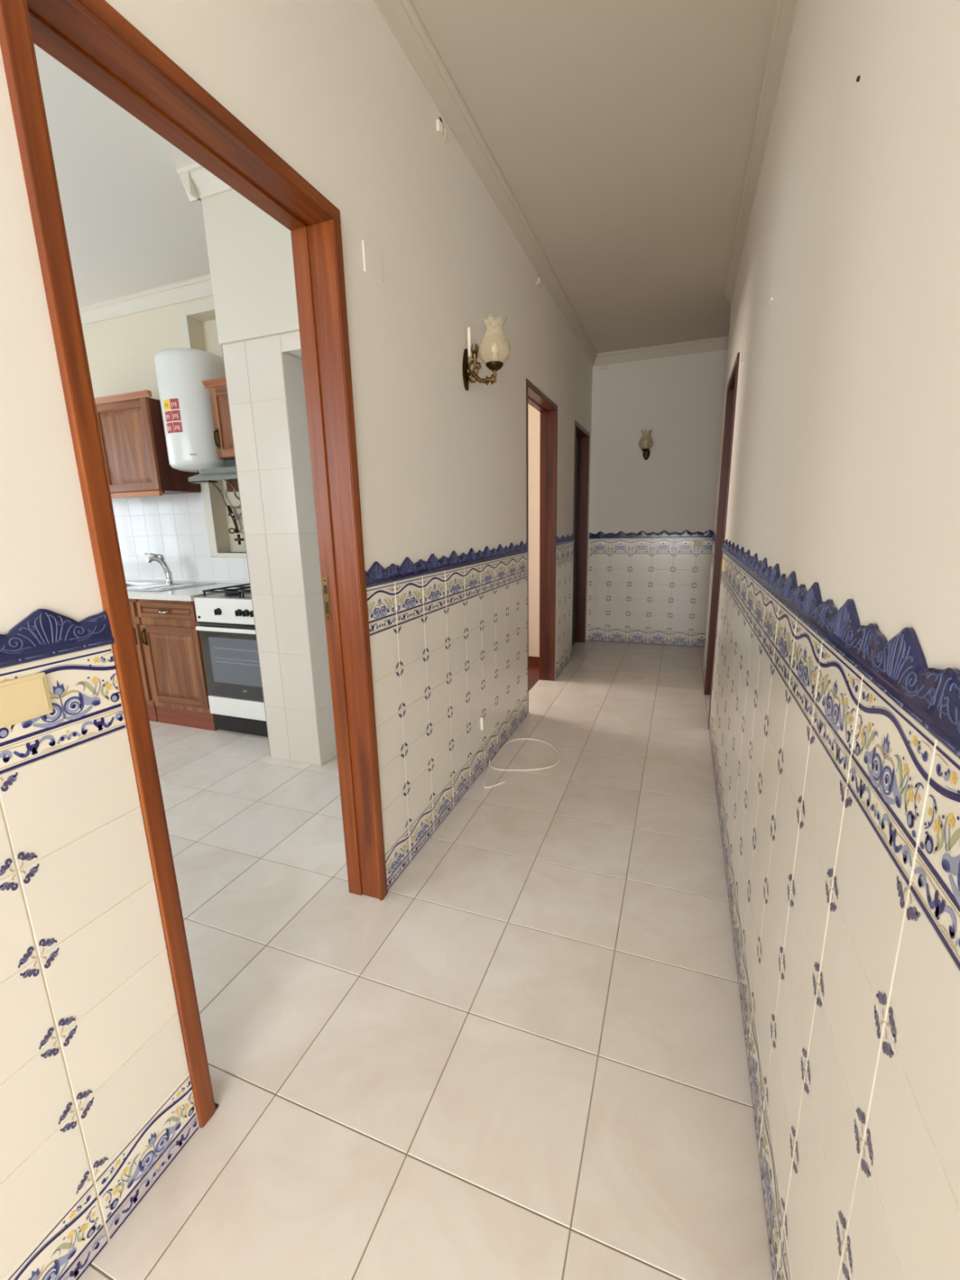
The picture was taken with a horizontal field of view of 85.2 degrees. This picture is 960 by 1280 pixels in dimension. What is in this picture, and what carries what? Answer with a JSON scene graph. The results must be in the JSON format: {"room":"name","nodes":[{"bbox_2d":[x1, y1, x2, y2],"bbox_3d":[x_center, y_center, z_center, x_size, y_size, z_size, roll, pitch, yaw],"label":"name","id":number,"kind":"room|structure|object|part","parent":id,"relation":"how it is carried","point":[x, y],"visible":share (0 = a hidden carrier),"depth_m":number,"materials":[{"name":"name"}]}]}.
{"room":"home hallway","nodes":[
{"label":"home hallway","id":0,"kind":"room"},
{"bbox_2d":[82,295,249,581],"bbox_3d":[-1.870,-0.941,3.745,4.225,2.740,0.256,4,14,21],"label":"wall","id":1,"kind":"structure","parent":0,"point":[122,351],"depth_m":3.69,"materials":[{"name":"white tile"}]},
{"bbox_2d":[94,390,200,498],"bbox_3d":[-2.463,-1.282,3.568,1.063,0.618,0.344,4,14,21],"label":"upper cabinet","id":2,"kind":"object","parent":1,"relation":"attached to","point":[132,433],"visible":0.4,"depth_m":3.34,"materials":[{"name":"brown wood"}]},
{"bbox_3d":[-2.519,-1.537,3.377,1.063,0.034,0.034,4,14,21],"label":"crown moulding","id":3,"kind":"part","parent":2,"relation":"part of","materials":[{"name":"brown wood"}]},
{"bbox_3d":[-2.276,-1.239,3.357,0.399,0.448,0.009,4,14,21],"label":"raised panel","id":4,"kind":"part","parent":2,"relation":"part of","materials":[{"name":"brown wood"}]},
{"bbox_3d":[-2.275,-1.240,3.359,0.495,0.544,0.020,4,14,21],"label":"door","id":5,"kind":"part","parent":2,"relation":"part of","materials":[{"name":"brown wood"}]},
{"bbox_3d":[-2.505,-0.968,3.509,1.003,0.032,0.026,4,14,21],"label":"light rail","id":6,"kind":"part","parent":2,"relation":"part of","materials":[{"name":"brown wood"}]},
{"bbox_2d":[154,347,225,474],"bbox_3d":[-1.712,-1.389,3.280,0.400,0.701,0.518,4,14,21],"label":"water heater","id":7,"kind":"object","parent":1,"relation":"attached to","point":[184,400],"visible":0.72,"depth_m":3.05,"materials":[{"name":"metal"}]},
{"bbox_2d":[223,479,240,508],"bbox_3d":[-1.663,-0.993,3.498,0.089,0.211,0.274,-4,13,-11],"label":"flexible hose","id":8,"kind":"object","parent":7,"relation":"attached to","point":[225,480],"visible":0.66,"depth_m":3.49,"materials":[{"name":"grey metal"}]},
{"bbox_2d":[177,297,246,557],"bbox_3d":[-1.407,-1.345,3.388,1.065,1.595,0.126,4,14,21],"label":"trim","id":9,"kind":"structure","parent":1,"relation":"attached to","point":[205,305],"depth_m":3.57,"materials":[{"name":"white paint"}]},
{"bbox_2d":[187,458,237,484],"bbox_3d":[-1.306,-1.006,3.107,0.620,0.139,0.481,4,14,21],"label":"hood","id":10,"kind":"object","parent":1,"relation":"attached to","point":[228,472],"visible":0.33,"depth_m":2.99,"materials":[{"name":"grey metal"}]},
{"bbox_2d":[226,479,239,492],"bbox_3d":[-1.311,-1.032,3.432,0.860,0.080,0.109,4,14,21],"label":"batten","id":11,"kind":"object","parent":1,"relation":"attached to","point":[229,489],"visible":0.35,"depth_m":3.53,"materials":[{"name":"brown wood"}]},
{"bbox_2d":[226,505,243,533],"bbox_3d":[-1.702,-0.845,3.659,0.150,0.193,0.054,4,14,21],"label":"valve","id":12,"kind":"object","parent":1,"relation":"attached to","point":[231,513],"visible":0.98,"depth_m":3.65,"materials":[{"name":"brown metal"}]},
{"bbox_2d":[210,480,227,506],"bbox_3d":[-1.764,-0.995,3.517,0.067,0.213,0.279,-3,13,-7],"label":"flexible hose","id":13,"kind":"object","parent":12,"relation":"attached to","point":[214,484],"visible":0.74,"depth_m":3.64,"materials":[{"name":"grey metal"}]},
{"bbox_2d":[234,511,241,519],"bbox_3d":[-1.640,-0.831,3.624,0.174,0.128,0.028,4,14,21],"label":"flexible hose","id":14,"kind":"object","parent":12,"relation":"attached to","point":[240,513],"visible":0.31,"depth_m":3.63,"materials":[{"name":"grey metal"}]},
{"bbox_2d":[234,534,244,544],"bbox_3d":[-1.652,-0.703,3.648,0.070,0.070,0.099,4,14,21],"label":"valve","id":15,"kind":"object","parent":1,"relation":"attached to","point":[238,539],"visible":0.82,"depth_m":3.60,"materials":[{"name":"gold metal"}]},
{"bbox_2d":[201,189,337,765],"bbox_3d":[-0.565,-0.741,2.725,1.044,2.740,0.771,4,14,21],"label":"wall","id":16,"kind":"structure","parent":0,"point":[251,255],"depth_m":2.48,"materials":[{"name":"white tile"}]},
{"bbox_2d":[79,160,233,325],"bbox_3d":[-2.021,-2.107,2.940,4.075,0.106,0.833,4,14,21],"label":"trim","id":17,"kind":"structure","parent":16,"relation":"attached to","point":[199,184],"depth_m":3.30,"materials":[{"name":"white paint"}]},
{"bbox_2d":[201,377,235,459],"bbox_3d":[-1.263,-1.291,3.082,0.564,0.424,0.378,4,14,21],"label":"upper cabinet","id":18,"kind":"object","parent":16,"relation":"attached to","point":[223,437],"visible":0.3,"depth_m":3.00,"materials":[{"name":"brown wood"}]},
{"bbox_3d":[-1.267,-1.482,3.040,0.564,0.034,0.348,4,14,21],"label":"crown moulding","id":19,"kind":"part","parent":18,"relation":"part of","materials":[{"name":"brown wood"}]},
{"bbox_3d":[-1.528,-1.168,3.024,0.022,0.110,0.030,4,14,21],"label":"handle","id":20,"kind":"part","parent":18,"relation":"part of","materials":[{"name":"brown metal"}]},
{"bbox_3d":[-1.423,-1.251,2.991,0.259,0.382,0.020,4,14,21],"label":"door","id":21,"kind":"part","parent":18,"relation":"part of","materials":[{"name":"brown wood"}]},
{"bbox_3d":[-1.424,-1.250,2.989,0.163,0.286,0.009,4,14,21],"label":"raised panel","id":22,"kind":"part","parent":18,"relation":"part of","materials":[{"name":"brown wood"}]},
{"bbox_2d":[0,0,592,1279],"bbox_3d":[-0.471,-0.433,1.348,0.134,2.740,8.800,4,14,21],"label":"wall","id":23,"kind":"structure","parent":0,"point":[97,1102],"depth_m":1.08,"materials":[{"name":"beige paint"}]},
{"bbox_2d":[0,671,53,728],"bbox_3d":[-0.667,0.089,0.740,0.008,0.064,0.100,4,14,21],"label":"cover plate","id":24,"kind":"object","parent":23,"relation":"attached to","point":[25,698],"visible":1,"depth_m":0.75,"materials":[{"name":"beige plastic"}]},
{"bbox_2d":[0,0,387,1128],"bbox_3d":[-0.533,-0.042,1.244,0.131,2.025,0.756,4,14,21],"label":"door frame","id":25,"kind":"structure","parent":23,"relation":"in","point":[91,38],"depth_m":1.03,"materials":[{"name":"brown wood"}]},
{"bbox_3d":[-0.461,-0.124,1.569,0.020,0.130,0.004,4,14,21],"label":"strike plate","id":26,"kind":"part","parent":25,"relation":"part of","materials":[{"name":"gold metal"}]},
{"bbox_2d":[362,240,382,284],"bbox_3d":[-0.310,-1.092,1.514,0.005,0.078,0.096,4,14,21],"label":"cover plate","id":27,"kind":"object","parent":23,"relation":"attached to","point":[372,260],"visible":1,"depth_m":1.51,"materials":[{"name":"beige paint"}]},
{"bbox_2d":[435,116,447,142],"bbox_3d":[-0.135,-1.815,1.847,0.016,0.058,0.065,4,14,21],"label":"clip","id":28,"kind":"object","parent":23,"relation":"attached to","point":[441,130],"visible":1,"depth_m":1.84,"materials":[{"name":"plastic"}]},
{"bbox_2d":[480,716,484,730],"bbox_3d":[0.012,0.415,2.594,0.011,0.067,0.020,4,14,21],"label":"cable","id":29,"kind":"object","parent":23,"relation":"attached to","point":[482,717],"visible":1,"depth_m":2.59,"materials":[{"name":"white plastic"}]},
{"bbox_2d":[462,314,511,390],"bbox_3d":[0.029,-1.166,2.130,0.196,0.252,0.132,4,14,21],"label":"wall sconce","id":30,"kind":"object","parent":23,"relation":"attached to","point":[494,366],"visible":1,"depth_m":2.14,"materials":[{"name":"brown metal"}]},
{"bbox_3d":[-0.050,-1.125,2.171,0.024,0.158,0.064,4,14,21],"label":"wall plate","id":31,"kind":"part","parent":30,"relation":"part of","materials":[{"name":"brown metal"}]},
{"bbox_2d":[466,326,471,357],"bbox_3d":[-0.044,-1.224,2.145,0.014,0.110,0.014,4,14,21],"label":"candle","id":32,"kind":"object","parent":30,"relation":"on","point":[468,330],"depth_m":2.14,"materials":[{"name":"white wax"}]},
{"bbox_3d":[0.007,-1.092,2.156,0.136,0.081,0.020,4,14,21],"label":"arm","id":33,"kind":"part","parent":30,"relation":"part of","materials":[{"name":"gold metal"}]},
{"bbox_3d":[0.058,-1.205,2.110,0.132,0.168,0.132,4,14,21],"label":"lamp shade","id":34,"kind":"part","parent":30,"relation":"part of","materials":[{"name":"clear glass"}]},
{"bbox_2d":[491,342,497,360],"bbox_3d":[0.059,-1.160,2.120,0.028,0.088,0.028,4,14,21],"label":"candle","id":35,"kind":"object","parent":30,"relation":"on","point":[494,348],"depth_m":2.11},
{"bbox_2d":[535,277,541,288],"bbox_3d":[0.344,-2.112,3.077,0.011,0.050,0.080,4,14,21],"label":"clip","id":36,"kind":"object","parent":23,"relation":"attached to","point":[538,283],"visible":1,"depth_m":3.09,"materials":[{"name":"plastic"}]},
{"bbox_2d":[525,377,557,713],"bbox_3d":[0.376,-0.591,3.585,0.120,2.030,0.810,4,14,21],"label":"door frame","id":37,"kind":"structure","parent":23,"relation":"in","point":[548,409],"depth_m":3.85,"materials":[{"name":"brown wood"}]},
{"bbox_2d":[571,420,590,658],"bbox_3d":[0.882,-0.899,4.881,0.120,2.040,0.740,4,14,21],"label":"door frame","id":38,"kind":"structure","parent":23,"relation":"in","point":[581,451],"depth_m":5.11,"materials":[{"name":"brown wood"}]},
{"bbox_2d":[34,0,777,353],"bbox_3d":[-1.278,-1.843,1.224,7.100,0.100,9.000,4,14,21],"label":"ceiling","id":39,"kind":"structure","parent":0,"point":[620,131],"depth_m":2.18,"materials":[{"name":"paint"}]},
{"bbox_2d":[78,640,773,1279],"bbox_3d":[-1.204,0.914,1.812,7.144,0.060,8.950,4,14,21],"label":"floor","id":40,"kind":"structure","parent":0,"point":[525,1059],"depth_m":1.33,"materials":[{"name":"tile"}]},
{"bbox_2d":[128,598,158,721],"bbox_3d":[-2.280,0.073,3.649,0.495,0.822,0.575,4,14,21],"label":"base cabinet","id":41,"kind":"object","parent":40,"relation":"on","point":[136,620],"visible":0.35,"depth_m":3.34,"materials":[{"name":"brown wood"}]},
{"bbox_3d":[-2.376,-0.207,3.348,0.471,0.095,0.020,4,14,21],"label":"drawer","id":42,"kind":"part","parent":41,"relation":"part of","materials":[{"name":"brown wood"}]},
{"bbox_3d":[-2.189,-0.022,3.291,0.022,0.110,0.030,4,14,21],"label":"handle","id":43,"kind":"part","parent":41,"relation":"part of","materials":[{"name":"brown metal"}]},
{"bbox_3d":[-2.368,0.134,3.425,0.471,0.505,0.020,4,14,21],"label":"door","id":44,"kind":"part","parent":41,"relation":"part of","materials":[{"name":"brown wood"}]},
{"bbox_2d":[137,599,217,730],"bbox_3d":[-1.808,0.103,3.471,0.495,0.822,0.575,4,14,21],"label":"base cabinet","id":45,"kind":"object","parent":40,"relation":"on","point":[171,639],"visible":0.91,"depth_m":3.23,"materials":[{"name":"brown wood"}]},
{"bbox_3d":[-2.101,-0.016,3.258,0.022,0.110,0.030,4,14,21],"label":"handle","id":46,"kind":"part","parent":45,"relation":"part of","materials":[{"name":"brown metal"}]},
{"bbox_3d":[-1.912,-0.171,3.150,0.100,0.021,0.028,4,14,21],"label":"handle","id":47,"kind":"part","parent":45,"relation":"part of","materials":[{"name":"silver metal"}]},
{"bbox_3d":[-1.905,-0.177,3.169,0.419,0.043,0.009,4,14,21],"label":"raised panel","id":48,"kind":"part","parent":45,"relation":"part of","materials":[{"name":"brown wood"}]},
{"bbox_3d":[-1.904,-0.178,3.171,0.471,0.095,0.020,4,14,21],"label":"drawer","id":49,"kind":"part","parent":45,"relation":"part of","materials":[{"name":"brown wood"}]},
{"bbox_3d":[-1.897,0.164,3.245,0.375,0.409,0.009,4,14,21],"label":"raised panel","id":50,"kind":"part","parent":45,"relation":"part of","materials":[{"name":"brown wood"}]},
{"bbox_3d":[-1.896,0.164,3.248,0.471,0.505,0.020,4,14,21],"label":"door","id":51,"kind":"part","parent":45,"relation":"part of","materials":[{"name":"brown wood"}]},
{"bbox_2d":[124,577,249,601],"bbox_3d":[-2.340,-0.360,3.595,2.820,0.050,0.599,4,14,21],"label":"countertop","id":52,"kind":"structure","parent":45,"relation":"on","point":[188,594],"depth_m":3.25,"materials":[{"name":"stone"}]},
{"bbox_2d":[144,553,174,584],"bbox_3d":[-2.204,-0.490,3.594,0.156,0.219,0.056,-5,13,-16],"label":"tap","id":53,"kind":"object","parent":52,"relation":"on","point":[160,558],"visible":0.99,"depth_m":3.58,"materials":[{"name":"silver metal"}]},
{"bbox_3d":[-2.222,-0.568,3.568,0.120,0.054,0.035,-7,14,-23],"label":"lever","id":54,"kind":"part","parent":53,"relation":"part of","materials":[{"name":"silver metal"}]},
{"bbox_3d":[-2.205,-0.507,3.589,0.143,0.144,0.043,-5,13,-17],"label":"spout","id":55,"kind":"part","parent":53,"relation":"part of","materials":[{"name":"silver metal"}]},
{"bbox_2d":[125,580,217,591],"bbox_3d":[-2.346,-0.319,3.629,0.910,0.130,0.450,4,14,21],"label":"sink","id":56,"kind":"object","parent":52,"relation":"in","point":[131,585],"visible":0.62,"depth_m":3.55,"materials":[{"name":"metal"}]},
{"bbox_3d":[-2.534,-0.325,3.685,0.360,0.125,0.300,4,14,21],"label":"bowl","id":57,"kind":"part","parent":56,"relation":"part of","materials":[{"name":"metal"}]},
{"bbox_2d":[194,583,267,737],"bbox_3d":[-1.292,0.108,3.268,0.600,0.878,0.579,4,14,21],"label":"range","id":58,"kind":"object","parent":40,"relation":"on","point":[225,618],"visible":0.43,"depth_m":3.06,"materials":[{"name":"white metal"}]},
{"bbox_3d":[-1.506,-0.160,2.988,0.042,0.042,0.030,4,14,21],"label":"knob","id":59,"kind":"part","parent":58,"relation":"part of","materials":[{"name":"black plastic"}]},
{"bbox_2d":[195,587,251,599],"bbox_3d":[-1.292,-0.290,3.200,0.600,0.008,0.535,4,14,21],"label":"cooktop","id":60,"kind":"object","parent":58,"relation":"in","point":[220,595],"depth_m":3.04,"materials":[{"name":"metal"}]},
{"bbox_3d":[-1.386,-0.164,2.971,0.600,0.142,0.026,4,14,21],"label":"control panel","id":61,"kind":"part","parent":58,"relation":"part of","materials":[{"name":"white metal"}]},
{"bbox_3d":[-1.393,-0.054,2.973,0.580,0.024,0.030,4,14,21],"label":"handle","id":62,"kind":"part","parent":58,"relation":"part of","materials":[{"name":"white metal"}]},
{"bbox_3d":[-1.380,0.132,3.038,0.588,0.444,0.022,4,14,21],"label":"oven door","id":63,"kind":"part","parent":58,"relation":"part of","materials":[{"name":"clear glass"}]},
{"bbox_3d":[-1.482,-0.286,3.129,0.090,0.023,0.090,4,14,21],"label":"burner","id":64,"kind":"part","parent":58,"relation":"part of","materials":[{"name":"metal"}]},
{"bbox_2d":[213,647,259,666],"bbox_3d":[-1.385,0.098,3.018,0.400,0.087,0.001,4,14,21],"label":"shelf","id":65,"kind":"object","parent":58,"relation":"attached to","point":[224,656],"depth_m":3.03,"materials":[{"name":"silver metal"}]},
{"bbox_3d":[-1.374,0.410,3.099,0.596,0.114,0.024,4,14,21],"label":"drawer","id":66,"kind":"part","parent":58,"relation":"part of","materials":[{"name":"white metal"}]},
{"bbox_3d":[-1.361,-0.151,2.933,0.042,0.042,0.030,4,14,21],"label":"knob","id":67,"kind":"part","parent":58,"relation":"part of","materials":[{"name":"black plastic"}]},
{"bbox_3d":[-1.312,-0.148,2.915,0.042,0.042,0.030,4,14,21],"label":"knob","id":68,"kind":"part","parent":58,"relation":"part of","materials":[{"name":"black plastic"}]},
{"bbox_3d":[-1.263,-0.145,2.896,0.042,0.042,0.030,4,14,21],"label":"knob","id":69,"kind":"part","parent":58,"relation":"part of","materials":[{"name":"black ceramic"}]},
{"bbox_2d":[483,737,559,787],"bbox_3d":[0.229,0.633,2.727,0.345,0.023,0.620,4,14,21],"label":"cable","id":70,"kind":"object","parent":40,"relation":"on","point":[490,766],"visible":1,"depth_m":2.67,"materials":[{"name":"white plastic"}]},
{"bbox_2d":[528,404,540,657],"bbox_3d":[-0.785,-1.065,4.191,2.524,2.740,1.380,4,14,21],"label":"wall","id":71,"kind":"structure","parent":0,"point":[534,415],"depth_m":4.37,"materials":[{"name":"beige paint"}]},
{"bbox_2d":[528,656,539,665],"bbox_3d":[-0.534,0.119,4.986,2.474,0.070,0.018,4,14,21],"label":"baseboard","id":72,"kind":"structure","parent":71,"relation":"attached to","point":[531,660],"depth_m":4.60,"materials":[{"name":"brown wood"}]},
{"bbox_2d":[586,349,727,647],"bbox_3d":[2.027,-1.292,4.919,1.956,2.740,0.159,4,14,21],"label":"wall","id":73,"kind":"structure","parent":0,"point":[648,582],"depth_m":4.98,"materials":[{"name":"beige paint"}]},
{"bbox_2d":[599,364,608,369],"bbox_3d":[1.155,-2.554,4.886,0.080,0.030,0.017,4,14,21],"label":"junction box","id":74,"kind":"object","parent":73,"relation":"attached to","point":[603,366],"visible":1,"depth_m":4.88,"materials":[{"name":"plastic"}]},
{"bbox_2d":[638,429,653,460],"bbox_3d":[1.531,-1.799,4.816,0.132,0.252,0.196,4,14,21],"label":"wall sconce","id":75,"kind":"object","parent":73,"relation":"attached to","point":[646,451],"visible":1,"depth_m":4.80,"materials":[{"name":"brown metal"}]},
{"bbox_3d":[1.519,-1.833,4.777,0.132,0.168,0.132,4,14,21],"label":"lamp shade","id":76,"kind":"part","parent":75,"relation":"part of","materials":[{"name":"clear glass"}]},
{"bbox_2d":[644,440,647,448],"bbox_3d":[1.520,-1.788,4.787,0.028,0.088,0.028,4,14,21],"label":"candle","id":77,"kind":"object","parent":75,"relation":"on","point":[646,442],"depth_m":4.78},
{"bbox_3d":[1.563,-1.772,4.904,0.064,0.158,0.024,4,14,21],"label":"wall plate","id":78,"kind":"part","parent":75,"relation":"part of","materials":[{"name":"brown metal"}]},
{"bbox_2d":[693,539,702,546],"bbox_3d":[2.057,-0.910,4.915,0.075,0.065,0.009,4,14,21],"label":"cover plate","id":79,"kind":"object","parent":73,"relation":"attached to","point":[697,543],"visible":1,"depth_m":4.91,"materials":[{"name":"beige plastic"}]},
{"bbox_2d":[702,0,959,1279],"bbox_3d":[1.480,-0.629,2.024,0.867,2.740,5.800,4,14,21],"label":"wall","id":80,"kind":"structure","parent":0,"point":[834,726],"depth_m":0.69,"materials":[{"name":"beige paint"}]},
{"bbox_2d":[373,0,798,366],"bbox_3d":[0.920,-1.954,1.936,1.906,0.092,5.806,4,14,21],"label":"trim","id":81,"kind":"structure","parent":80,"relation":"attached to","point":[402,17],"depth_m":2.09,"materials":[{"name":"paint"}]},
{"bbox_2d":[703,351,739,729],"bbox_3d":[1.521,-0.537,3.185,0.128,2.050,0.715,4,14,21],"label":"door frame","id":82,"kind":"structure","parent":80,"relation":"in","point":[731,389],"depth_m":3.40,"materials":[{"name":"brown wood"}]},
{"bbox_2d":[721,558,724,572],"bbox_3d":[1.274,-0.391,2.731,0.009,0.065,0.100,4,14,21],"label":"cover plate","id":83,"kind":"object","parent":80,"relation":"attached to","point":[723,559],"visible":0.97,"depth_m":2.69,"materials":[{"name":"beige plastic"}]},
{"bbox_2d":[741,337,744,361],"bbox_3d":[1.242,-1.369,2.466,0.006,0.090,0.050,4,14,21],"label":"strip","id":84,"kind":"object","parent":80,"relation":"attached to","point":[743,344],"visible":0.97,"depth_m":2.45,"materials":[{"name":"plastic"}]}
]}

